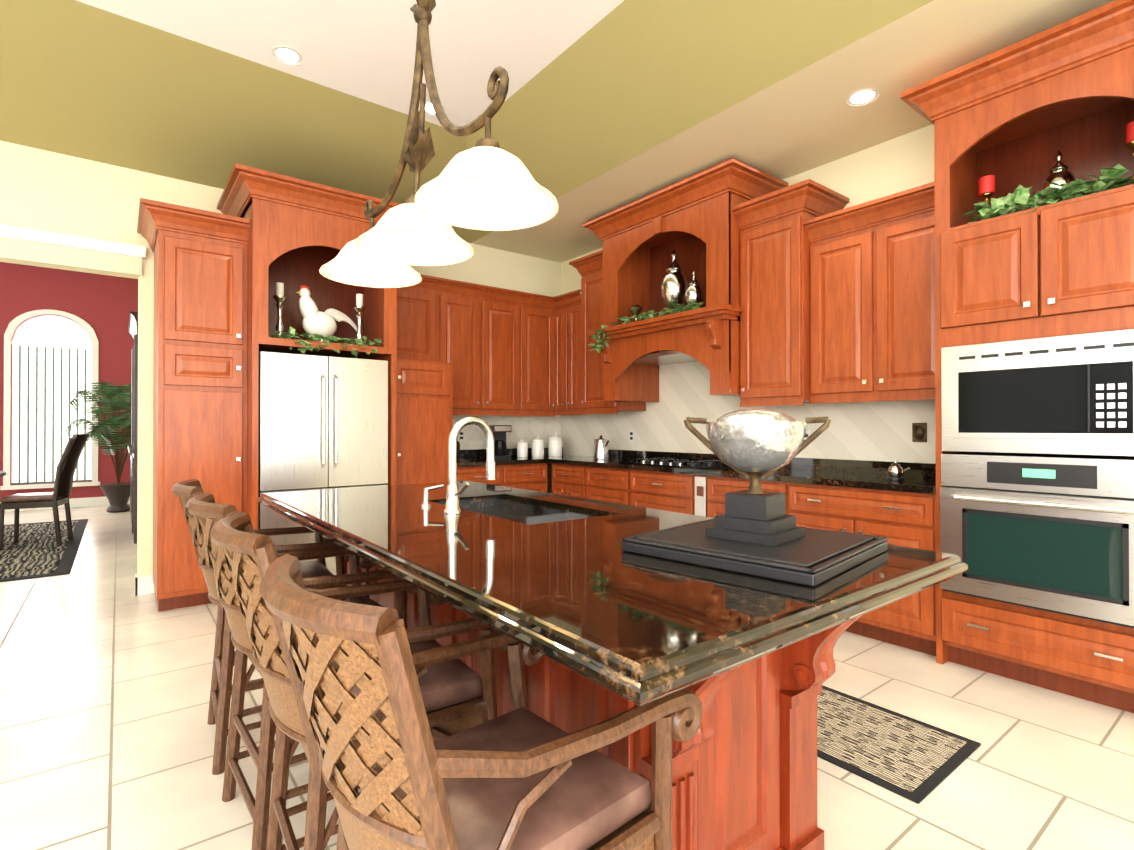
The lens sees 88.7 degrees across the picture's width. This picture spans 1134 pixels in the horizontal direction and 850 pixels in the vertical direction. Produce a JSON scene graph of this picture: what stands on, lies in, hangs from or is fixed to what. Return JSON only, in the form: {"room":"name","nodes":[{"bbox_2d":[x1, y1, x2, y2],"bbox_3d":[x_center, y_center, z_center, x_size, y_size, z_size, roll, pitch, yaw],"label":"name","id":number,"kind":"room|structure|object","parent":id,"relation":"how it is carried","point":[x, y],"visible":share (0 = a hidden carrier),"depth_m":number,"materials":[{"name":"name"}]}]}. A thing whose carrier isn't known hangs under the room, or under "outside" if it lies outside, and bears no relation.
{"room":"kitchen","nodes":[
{"label":"kitchen","id":0,"kind":"room"},
{"bbox_2d":[0,262,137,498],"bbox_3d":[-6.916,-0.669,5.524,5.850,3.830,6.430,0,0,-38],"label":"wall","id":1,"kind":"structure","parent":0,"point":[102,306],"depth_m":8.99,"materials":[{"name":"red paint"}]},
{"bbox_2d":[12,316,91,484],"bbox_3d":[-7.819,-0.392,8.825,1.020,2.550,0.100,0,0,-38],"label":"window","id":2,"kind":"structure","parent":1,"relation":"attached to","point":[51,361],"depth_m":8.79,"materials":[{"name":"white glass"}]},
{"bbox_2d":[0,224,153,595],"bbox_3d":[-3.691,-0.262,3.927,9.000,3.000,12.600,0,0,-38],"label":"trim","id":3,"kind":"structure","parent":1,"relation":"attached to","point":[37,246],"depth_m":4.16,"materials":[{"name":"white"}]},
{"bbox_2d":[0,141,560,576],"bbox_3d":[-3.619,-0.312,3.932,9.120,3.100,0.120,0,0,-38],"label":"wall","id":4,"kind":"structure","parent":0,"point":[44,190],"depth_m":4.23,"materials":[{"name":"beige paint"}]},
{"bbox_2d":[217,163,399,250],"bbox_3d":[-1.963,-1.639,4.560,1.260,0.160,0.918,0,0,-38],"label":"crown molding","id":5,"kind":"structure","parent":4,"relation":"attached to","point":[301,232],"depth_m":4.16,"materials":[{"name":"brown wood"}]},
{"bbox_2d":[397,274,439,357],"bbox_3d":[-1.505,-0.940,5.265,0.568,0.790,0.358,0,0,-38],"label":"upper cabinet","id":6,"kind":"object","parent":4,"relation":"attached to","point":[418,305],"depth_m":5.18,"materials":[{"name":"brown wood"}]},
{"bbox_2d":[458,430,464,441],"bbox_3d":[-1.060,0.108,5.819,0.080,0.120,0.006,0,0,-38],"label":"wall outlet","id":7,"kind":"object","parent":4,"relation":"attached to","point":[461,436],"depth_m":5.82,"materials":[{"name":"white plastic"}]},
{"bbox_2d":[440,278,523,413],"bbox_3d":[-0.929,-0.728,5.709,0.886,1.210,0.358,0,0,-38],"label":"upper cabinet","id":8,"kind":"object","parent":4,"relation":"attached to","point":[465,348],"depth_m":5.59,"materials":[{"name":"brown wood"}]},
{"bbox_2d":[453,415,560,449],"bbox_3d":[-0.750,-0.301,6.073,1.680,1.300,0.002,0,0,-38],"label":"backsplash","id":9,"kind":"structure","parent":4,"relation":"attached to","point":[527,428],"depth_m":6.22,"materials":[{"name":"beige tile"}]},
{"bbox_2d":[460,447,562,458],"bbox_3d":[-0.715,0.292,6.066,1.668,0.085,0.039,0,0,-38],"label":"backsplash","id":10,"kind":"structure","parent":4,"relation":"attached to","point":[480,453],"depth_m":5.92,"materials":[{"name":"black stone"}]},
{"bbox_2d":[524,292,551,413],"bbox_3d":[-0.409,-0.726,6.111,0.430,1.210,0.358,0,0,-38],"label":"upper cabinet","id":11,"kind":"object","parent":4,"relation":"attached to","point":[537,308],"depth_m":5.97,"materials":[{"name":"brown wood"}]},
{"bbox_2d":[297,303,344,342],"bbox_3d":[-1.932,-0.781,4.531,0.264,0.215,0.194,0,0,-38],"label":"rooster figurine","id":12,"kind":"object","parent":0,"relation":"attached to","point":[314,324],"depth_m":4.47,"materials":[{"name":"white ceramic"}]},
{"bbox_2d":[0,0,1113,262],"bbox_3d":[-0.714,-2.106,0.183,9.120,0.450,9.620,0,0,-38],"label":"ceiling","id":13,"kind":"structure","parent":0,"point":[610,106],"depth_m":3.51,"materials":[{"name":"beige"}]},
{"bbox_2d":[271,46,302,64],"bbox_3d":[-1.676,-2.212,3.472,0.168,0.003,0.168,0,0,43],"label":"recessed light","id":14,"kind":"object","parent":13,"relation":"in","point":[286,55],"depth_m":3.47,"materials":[{"name":"white"}]},
{"bbox_2d":[425,102,445,114],"bbox_3d":[-0.932,-2.209,4.047,0.168,0.003,0.168,0,0,43],"label":"recessed light","id":15,"kind":"object","parent":13,"relation":"in","point":[428,108],"depth_m":4.06,"materials":[{"name":"white"}]},
{"bbox_2d":[319,0,558,287],"bbox_3d":[-0.450,-1.379,1.768,0.352,1.685,1.182,0,0,-38],"label":"light","id":16,"kind":"object","parent":13,"relation":"hanging from","point":[487,183],"visible":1,"depth_m":1.66,"materials":[{"name":"white glass"}]},
{"bbox_2d":[846,89,878,105],"bbox_3d":[1.681,-1.863,3.297,0.168,0.003,0.168,0,0,43],"label":"recessed light","id":17,"kind":"object","parent":13,"relation":"in","point":[865,96],"depth_m":3.30,"materials":[{"name":"white"}]},
{"bbox_2d":[0,504,1133,849],"bbox_3d":[-2.671,1.257,2.698,9.120,0.050,16.020,0,0,-38],"label":"floor","id":18,"kind":"structure","parent":0,"point":[106,736],"depth_m":2.25,"materials":[{"name":"tile"}]},
{"bbox_2d":[0,519,87,581],"bbox_3d":[-6.566,1.240,5.267,3.300,0.009,3.650,0,0,-38],"label":"dining rug","id":19,"kind":"object","parent":18,"relation":"on","point":[36,551],"visible":1,"depth_m":5.68,"materials":[{"name":"black fabric"}]},
{"bbox_2d":[0,471,6,476],"bbox_3d":[-6.381,0.861,5.569,1.440,0.750,1.440,0,0,-38],"label":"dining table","id":20,"kind":"object","parent":19,"relation":"on","point":[3,473],"visible":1,"depth_m":5.96,"materials":[{"name":"brown wood"}]},
{"bbox_2d":[0,434,89,549],"bbox_3d":[-5.410,0.667,6.047,0.662,1.142,0.460,0,0,-28],"label":"dining chair","id":21,"kind":"object","parent":19,"relation":"on","point":[63,483],"visible":0.92,"depth_m":5.95,"materials":[{"name":"brown wood"}]},
{"bbox_2d":[57,382,130,512],"bbox_3d":[-6.610,0.298,8.475,1.282,1.926,1.466,0,0,-38],"label":"potted plant","id":22,"kind":"object","parent":18,"relation":"on","point":[117,495],"visible":0.69,"depth_m":8.34,"materials":[{"name":"green plant"}]},
{"bbox_2d":[128,311,137,543],"bbox_3d":[-4.802,0.038,6.795,0.540,2.430,1.560,0,0,-38],"label":"hutch","id":23,"kind":"object","parent":18,"relation":"on","point":[133,332],"visible":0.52,"depth_m":6.11,"materials":[{"name":"brown wood"}]},
{"bbox_2d":[137,198,249,611],"bbox_3d":[-2.671,-0.096,4.125,0.618,2.670,0.728,0,0,-38],"label":"pantry cabinet","id":24,"kind":"object","parent":18,"relation":"on","point":[200,347],"visible":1,"depth_m":3.91,"materials":[{"name":"brown wood"}]},
{"bbox_2d":[171,479,358,774],"bbox_3d":[-1.200,0.725,2.326,0.644,1.014,0.460,0,0,-34],"label":"counter stool","id":25,"kind":"object","parent":18,"relation":"on","point":[222,670],"visible":0.4,"depth_m":2.14,"materials":[{"name":"wood"}]},
{"bbox_2d":[186,492,416,849],"bbox_3d":[-0.840,0.723,1.867,0.651,1.014,0.472,0,0,-38],"label":"counter stool","id":26,"kind":"object","parent":18,"relation":"on","point":[206,511],"visible":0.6,"depth_m":1.69,"materials":[{"name":"wood"}]},
{"bbox_2d":[258,352,387,574],"bbox_3d":[-1.980,0.364,4.572,0.910,1.755,0.806,0,0,-38],"label":"refrigerator","id":27,"kind":"object","parent":18,"relation":"on","point":[322,422],"visible":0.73,"depth_m":4.25,"materials":[{"name":"silver metal"}]},
{"bbox_2d":[210,511,505,849],"bbox_3d":[-0.489,0.720,1.416,0.654,1.014,0.480,0,0,-38],"label":"counter stool","id":28,"kind":"object","parent":18,"relation":"on","point":[458,695],"visible":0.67,"depth_m":1.30,"materials":[{"name":"wood"}]},
{"bbox_2d":[396,358,455,484],"bbox_3d":[-1.414,0.349,5.139,0.568,1.790,0.658,0,0,-38],"label":"tall cabinet","id":29,"kind":"object","parent":18,"relation":"on","point":[425,387],"depth_m":4.89,"materials":[{"name":"brown wood"}]},
{"bbox_2d":[260,554,701,849],"bbox_3d":[-0.149,0.718,0.967,0.644,1.014,0.460,0,0,-42],"label":"counter stool","id":30,"kind":"object","parent":18,"relation":"on","point":[521,776],"visible":0.96,"depth_m":0.80,"materials":[{"name":"wood"}]},
{"bbox_2d":[457,467,504,485],"bbox_3d":[-0.993,0.809,5.488,0.524,0.875,0.618,0,0,-38],"label":"base cabinet","id":31,"kind":"object","parent":18,"relation":"on","point":[475,474],"depth_m":5.25,"materials":[{"name":"brown wood"}]},
{"bbox_2d":[505,463,546,492],"bbox_3d":[-0.578,0.810,5.809,0.525,0.875,0.618,0,0,-38],"label":"base cabinet","id":32,"kind":"object","parent":18,"relation":"on","point":[529,472],"depth_m":5.58,"materials":[{"name":"brown wood"}]},
{"bbox_2d":[457,455,591,466],"bbox_3d":[-0.533,0.353,5.831,1.668,0.040,0.634,0,0,-38],"label":"countertop","id":33,"kind":"structure","parent":32,"relation":"on","point":[514,459],"depth_m":5.53,"materials":[{"name":"black stone"}]},
{"bbox_2d":[457,441,459,459],"bbox_3d":[-1.134,0.236,5.506,0.160,0.188,0.225,0,0,-38],"label":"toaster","id":34,"kind":"object","parent":33,"relation":"on","point":[458,450],"visible":0.04,"depth_m":5.47,"materials":[{"name":"black plastic"}]},
{"bbox_2d":[489,425,510,458],"bbox_3d":[-0.680,0.167,5.784,0.180,0.330,0.222,0,0,-28],"label":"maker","id":35,"kind":"object","parent":33,"relation":"on","point":[500,444],"visible":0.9,"depth_m":5.70,"materials":[{"name":"black plastic"}]},
{"bbox_2d":[517,438,527,456],"bbox_3d":[-0.461,0.234,5.992,0.114,0.198,0.112,0,0,-38],"label":"jar","id":36,"kind":"object","parent":33,"relation":"on","point":[522,446],"depth_m":5.95,"materials":[{"name":"white ceramic"}]},
{"bbox_2d":[532,435,543,456],"bbox_3d":[-0.306,0.219,6.086,0.132,0.229,0.130,0,0,-38],"label":"jar","id":37,"kind":"object","parent":33,"relation":"on","point":[537,443],"depth_m":6.03,"materials":[{"name":"white ceramic"}]},
{"bbox_2d":[548,432,561,456],"bbox_3d":[-0.124,0.204,6.177,0.150,0.260,0.148,0,0,-38],"label":"jar","id":38,"kind":"object","parent":33,"relation":"on","point":[555,445],"depth_m":6.11,"materials":[{"name":"white ceramic"}]},
{"bbox_2d":[552,465,583,497],"bbox_3d":[0.242,0.810,5.683,0.618,0.875,0.535,0,0,-38],"label":"base cabinet","id":39,"kind":"object","parent":18,"relation":"on","point":[567,480],"depth_m":5.48,"materials":[{"name":"brown wood"}]},
{"bbox_2d":[584,465,627,504],"bbox_3d":[0.583,0.807,5.242,0.618,0.875,0.580,0,0,-38],"label":"base cabinet","id":40,"kind":"object","parent":18,"relation":"on","point":[607,485],"depth_m":5.05,"materials":[{"name":"brown wood"}]},
{"bbox_2d":[257,481,967,849],"bbox_3d":[-0.236,0.768,2.004,1.080,0.920,2.460,0,0,-38],"label":"kitchen island","id":41,"kind":"object","parent":18,"relation":"on","point":[587,607],"visible":0.67,"depth_m":1.33,"materials":[{"name":"black stone"}]},
{"bbox_2d":[421,416,495,514],"bbox_3d":[-0.386,0.139,2.120,0.202,0.339,0.332,0,0,-38],"label":"island faucet","id":42,"kind":"object","parent":41,"relation":"on","point":[452,500],"visible":1,"depth_m":2.02,"materials":[{"name":"silver metal"}]},
{"bbox_2d":[622,518,887,586],"bbox_3d":[0.456,0.287,1.404,0.460,0.034,0.460,0,0,44],"label":"tray","id":43,"kind":"object","parent":41,"relation":"on","point":[812,557],"visible":0.69,"depth_m":1.26,"materials":[{"name":"black plastic"}]},
{"bbox_2d":[684,408,830,545],"bbox_3d":[0.456,0.115,1.405,0.231,0.310,0.272,0,0,-38],"label":"trophy","id":44,"kind":"object","parent":43,"relation":"on","point":[755,445],"visible":1,"depth_m":1.34,"materials":[{"name":"silver metal"}]},
{"bbox_2d":[628,469,691,514],"bbox_3d":[1.003,0.805,4.699,0.618,0.875,0.792,0,0,-38],"label":"base cabinet","id":45,"kind":"object","parent":18,"relation":"on","point":[672,492],"depth_m":4.54,"materials":[{"name":"brown wood"}]},
{"bbox_2d":[692,477,783,517],"bbox_3d":[1.411,0.802,4.171,0.618,0.875,0.752,0,0,-38],"label":"base cabinet","id":46,"kind":"object","parent":18,"relation":"on","point":[708,493],"depth_m":4.13,"materials":[{"name":"brown wood"}]},
{"bbox_2d":[784,481,935,655],"bbox_3d":[1.901,0.799,3.537,0.618,0.875,0.850,0,0,-38],"label":"base cabinet","id":47,"kind":"object","parent":18,"relation":"on","point":[866,497],"depth_m":3.22,"materials":[{"name":"brown wood"}]},
{"bbox_2d":[548,457,935,492],"bbox_3d":[1.109,0.346,4.544,0.634,0.040,3.408,0,0,-38],"label":"countertop","id":48,"kind":"structure","parent":47,"relation":"on","point":[793,476],"depth_m":3.74,"materials":[{"name":"black stone"}]},
{"bbox_2d":[593,435,608,459],"bbox_3d":[0.330,0.215,5.590,0.156,0.232,0.222,0,0,-38],"label":"kettle","id":49,"kind":"object","parent":48,"relation":"on","point":[601,450],"visible":1,"depth_m":5.53,"materials":[{"name":"silver metal"}]},
{"bbox_2d":[620,457,729,468],"bbox_3d":[0.911,0.305,4.789,0.460,0.044,0.900,0,0,-38],"label":"cooktop","id":50,"kind":"object","parent":48,"relation":"in","point":[677,463],"visible":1,"depth_m":4.67,"materials":[{"name":"black metal"}]},
{"bbox_2d":[886,460,909,478],"bbox_3d":[1.977,0.266,3.460,0.100,0.108,0.128,0,0,-38],"label":"pot","id":51,"kind":"object","parent":48,"relation":"on","point":[896,470],"visible":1,"depth_m":3.44,"materials":[{"name":"silver metal"}]},
{"bbox_2d":[817,685,980,803],"bbox_3d":[1.097,1.225,2.394,0.570,0.009,0.870,0,0,-38],"label":"kitchen rug","id":52,"kind":"object","parent":18,"relation":"on","point":[912,759],"visible":0.57,"depth_m":2.21,"materials":[{"name":"beige fabric"}]},
{"bbox_2d":[900,0,1133,712],"bbox_3d":[2.380,-0.257,2.825,0.738,2.980,1.110,0,0,-38],"label":"tall cabinet","id":53,"kind":"object","parent":18,"relation":"on","point":[1034,178],"visible":1,"depth_m":2.75,"materials":[{"name":"brown wood"}]},
{"bbox_2d":[940,452,1133,627],"bbox_3d":[2.342,0.497,2.792,0.597,0.700,0.800,0,0,-38],"label":"wall oven","id":54,"kind":"object","parent":53,"relation":"in","point":[1054,533],"visible":1,"depth_m":2.63,"materials":[{"name":"silver metal"}]},
{"bbox_2d":[941,329,1133,455],"bbox_3d":[2.317,-0.133,2.775,0.462,0.530,0.800,0,0,-38],"label":"microwave","id":55,"kind":"object","parent":53,"relation":"in","point":[1071,394],"visible":0.98,"depth_m":2.63,"materials":[{"name":"silver metal"}]},
{"bbox_2d":[561,124,933,294],"bbox_3d":[2.883,-0.317,2.879,0.120,3.100,9.500,0,0,-38],"label":"wall","id":56,"kind":"structure","parent":0,"point":[897,164],"depth_m":3.86,"materials":[{"name":"beige paint"}]},
{"bbox_2d":[552,294,563,413],"bbox_3d":[0.070,-0.731,6.125,0.358,1.200,0.244,0,0,-38],"label":"upper cabinet","id":57,"kind":"object","parent":56,"relation":"attached to","point":[558,302],"depth_m":6.05,"materials":[{"name":"brown wood"}]},
{"bbox_2d":[564,290,581,413],"bbox_3d":[0.219,-0.732,5.932,0.358,1.200,0.245,0,0,-38],"label":"upper cabinet","id":58,"kind":"object","parent":56,"relation":"attached to","point":[572,300],"depth_m":5.86,"materials":[{"name":"brown wood"}]},
{"bbox_2d":[569,250,645,414],"bbox_3d":[0.387,-0.858,5.635,0.458,1.510,0.608,0,0,-38],"label":"upper cabinet","id":59,"kind":"object","parent":56,"relation":"attached to","point":[588,268],"visible":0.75,"depth_m":5.56,"materials":[{"name":"brown wood"}]},
{"bbox_2d":[629,430,634,441],"bbox_3d":[0.632,0.107,5.674,0.006,0.120,0.080,0,0,-38],"label":"wall outlet","id":60,"kind":"object","parent":56,"relation":"attached to","point":[631,432],"depth_m":5.67,"materials":[{"name":"white plastic"}]},
{"bbox_2d":[582,158,787,402],"bbox_3d":[0.856,-1.018,4.754,0.794,1.600,1.620,0,0,-38],"label":"range hood","id":61,"kind":"object","parent":56,"relation":"attached to","point":[671,265],"visible":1,"depth_m":4.63,"materials":[{"name":"brown wood"}]},
{"bbox_2d":[561,350,935,462],"bbox_3d":[1.168,-0.306,4.998,0.002,1.300,4.050,0,0,-38],"label":"backsplash","id":62,"kind":"structure","parent":56,"relation":"attached to","point":[876,431],"depth_m":4.90,"materials":[{"name":"beige tile"}]},
{"bbox_2d":[608,449,935,476],"bbox_3d":[1.345,0.285,4.726,0.039,0.085,3.408,0,0,-38],"label":"backsplash","id":63,"kind":"structure","parent":56,"relation":"attached to","point":[837,465],"depth_m":4.07,"materials":[{"name":"black stone"}]},
{"bbox_2d":[732,179,849,406],"bbox_3d":[1.562,-0.846,4.066,0.518,1.430,0.589,0,0,-38],"label":"upper cabinet","id":64,"kind":"object","parent":56,"relation":"attached to","point":[775,306],"visible":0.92,"depth_m":3.94,"materials":[{"name":"brown wood"}]},
{"bbox_2d":[803,430,810,446],"bbox_3d":[1.745,0.100,4.234,0.006,0.120,0.080,0,0,-38],"label":"wall outlet","id":65,"kind":"object","parent":56,"relation":"attached to","point":[808,432],"depth_m":4.22,"materials":[{"name":"white plastic"}]},
{"bbox_2d":[803,182,934,403],"bbox_3d":[1.980,-0.743,3.606,0.418,1.200,0.847,0,0,-38],"label":"upper cabinet","id":66,"kind":"object","parent":56,"relation":"attached to","point":[872,300],"visible":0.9,"depth_m":3.53,"materials":[{"name":"brown wood"}]},
{"bbox_2d":[912,423,926,441],"bbox_3d":[2.205,0.047,3.630,0.027,0.120,0.080,0,0,-38],"label":"switch plate","id":67,"kind":"object","parent":56,"relation":"attached to","point":[919,432],"visible":1,"depth_m":3.62,"materials":[{"name":"brown metal"}]}
]}

